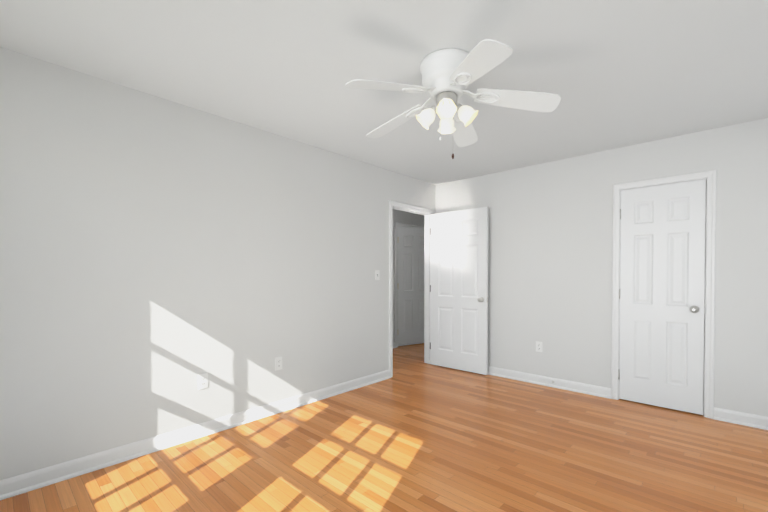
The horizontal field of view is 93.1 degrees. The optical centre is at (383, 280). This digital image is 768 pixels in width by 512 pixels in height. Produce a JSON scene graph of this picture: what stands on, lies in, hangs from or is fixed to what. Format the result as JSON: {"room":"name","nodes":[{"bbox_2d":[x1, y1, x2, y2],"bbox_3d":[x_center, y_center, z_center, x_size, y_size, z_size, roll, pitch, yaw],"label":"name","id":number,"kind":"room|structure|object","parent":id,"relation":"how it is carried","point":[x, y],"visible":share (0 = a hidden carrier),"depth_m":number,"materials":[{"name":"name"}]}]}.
{"room":"empty bedroom","nodes":[
{"label":"empty bedroom","id":0,"kind":"room"},
{"bbox_2d":[0,47,435,479],"bbox_3d":[-0.314,-0.065,3.961,0.120,2.440,6.730,1,1,43],"label":"wall","id":1,"kind":"structure","parent":0,"point":[158,255],"depth_m":2.53,"materials":[{"name":"paint"}]},
{"bbox_2d":[0,370,390,499],"bbox_3d":[-1.183,1.122,2.928,0.027,0.097,3.688,1,1,43],"label":"baseboard","id":2,"kind":"structure","parent":1,"relation":"attached to","point":[29,481],"depth_m":2.52,"materials":[{"name":"white paint"}]},
{"bbox_2d":[198,373,207,389],"bbox_3d":[-1.363,0.763,2.743,0.008,0.114,0.070,1,1,43],"label":"electrical outlet","id":3,"kind":"object","parent":1,"relation":"attached to","point":[202,381],"visible":1,"depth_m":2.74,"materials":[{"name":"white plastic"}]},
{"bbox_2d":[275,357,281,370],"bbox_3d":[-0.929,0.736,3.213,0.008,0.114,0.070,1,1,43],"label":"electrical outlet","id":4,"kind":"object","parent":1,"relation":"attached to","point":[278,363],"visible":1,"depth_m":3.21,"materials":[{"name":"white plastic"}]},
{"bbox_2d":[375,270,379,279],"bbox_3d":[-0.070,-0.057,4.124,0.018,0.114,0.070,1,1,43],"label":"light switch","id":5,"kind":"object","parent":1,"relation":"attached to","point":[377,274],"visible":1,"depth_m":4.12,"materials":[{"name":"white plastic"}]},
{"bbox_2d":[389,200,435,376],"bbox_3d":[0.330,0.100,4.662,0.158,2.092,0.934,1,1,43],"label":"door frame","id":6,"kind":"structure","parent":1,"relation":"attached to","point":[425,212],"depth_m":4.92,"materials":[{"name":"white paint"}]},
{"bbox_2d":[431,207,487,374],"bbox_3d":[0.938,0.127,4.633,0.814,2.016,0.169,1,1,42],"label":"bedroom door","id":7,"kind":"structure","parent":6,"relation":"attached to","point":[459,289],"depth_m":4.59,"materials":[{"name":"white paint"}]},
{"bbox_2d":[0,343,767,511],"bbox_3d":[0.296,1.223,3.417,5.420,0.120,6.730,1,1,43],"label":"floor","id":8,"kind":"structure","parent":0,"point":[415,433],"depth_m":2.38,"materials":[{"name":"brown wood"}]},
{"bbox_2d":[0,0,767,184],"bbox_3d":[0.296,-1.336,3.381,5.420,0.120,6.730,1,1,43],"label":"ceiling","id":9,"kind":"structure","parent":0,"point":[614,74],"depth_m":2.10,"materials":[{"name":"paint"}]},
{"bbox_2d":[345,39,560,158],"bbox_3d":[0.331,-0.983,2.154,1.154,0.552,1.204,1,1,43],"label":"ceiling fan","id":10,"kind":"object","parent":9,"relation":"hanging from","point":[449,75],"visible":1,"depth_m":2.04,"materials":[{"name":"paint"},{"name":"frosted glass"},{"name":"metal"}]},
{"bbox_2d":[393,209,423,341],"bbox_3d":[-0.209,-0.089,5.728,0.120,2.440,3.990,1,1,43],"label":"wall","id":11,"kind":"structure","parent":0,"point":[400,216],"depth_m":6.12,"materials":[{"name":"paint"}]},
{"bbox_2d":[395,222,423,347],"bbox_3d":[0.449,0.075,6.429,0.139,2.092,0.884,1,1,43],"label":"door frame","id":12,"kind":"structure","parent":11,"relation":"attached to","point":[397,224],"depth_m":6.08,"materials":[{"name":"white paint"}]},
{"bbox_2d":[398,227,423,345],"bbox_3d":[0.540,0.103,6.326,0.764,2.016,0.169,0,1,-31],"label":"closet door","id":13,"kind":"structure","parent":11,"relation":"in","point":[410,286],"depth_m":6.26,"materials":[{"name":"white paint"}]},
{"bbox_2d":[435,118,767,416],"bbox_3d":[2.022,-0.063,3.840,3.480,2.440,0.120,1,1,43],"label":"wall","id":14,"kind":"structure","parent":0,"point":[550,236],"depth_m":3.67,"materials":[{"name":"paint"}]},
{"bbox_2d":[536,341,541,351],"bbox_3d":[1.722,0.739,4.042,0.070,0.114,0.008,1,1,43],"label":"electrical outlet","id":15,"kind":"object","parent":14,"relation":"attached to","point":[538,346],"visible":1,"depth_m":4.04,"materials":[{"name":"white plastic"}]},
{"bbox_2d":[488,366,610,398],"bbox_3d":[1.461,1.103,4.275,2.088,0.097,0.027,1,1,43],"label":"baseboard","id":16,"kind":"structure","parent":14,"relation":"attached to","point":[589,389],"depth_m":3.94,"materials":[{"name":"white paint"}]},
{"bbox_2d":[618,179,705,414],"bbox_3d":[2.518,0.145,3.328,0.624,2.016,0.169,1,1,43],"label":"closet door","id":17,"kind":"structure","parent":14,"relation":"in","point":[662,288],"depth_m":3.29,"materials":[{"name":"white paint"}]},
{"bbox_2d":[611,169,716,418],"bbox_3d":[2.545,0.118,3.347,0.744,2.092,0.139,1,1,43],"label":"door frame","id":18,"kind":"structure","parent":14,"relation":"attached to","point":[710,176],"depth_m":3.11,"materials":[{"name":"white paint"}]},
{"bbox_2d":[714,407,767,429],"bbox_3d":[2.955,1.122,2.897,0.488,0.097,0.027,1,1,43],"label":"baseboard","id":19,"kind":"structure","parent":14,"relation":"attached to","point":[741,418],"depth_m":2.95,"materials":[{"name":"white paint"}]}
]}

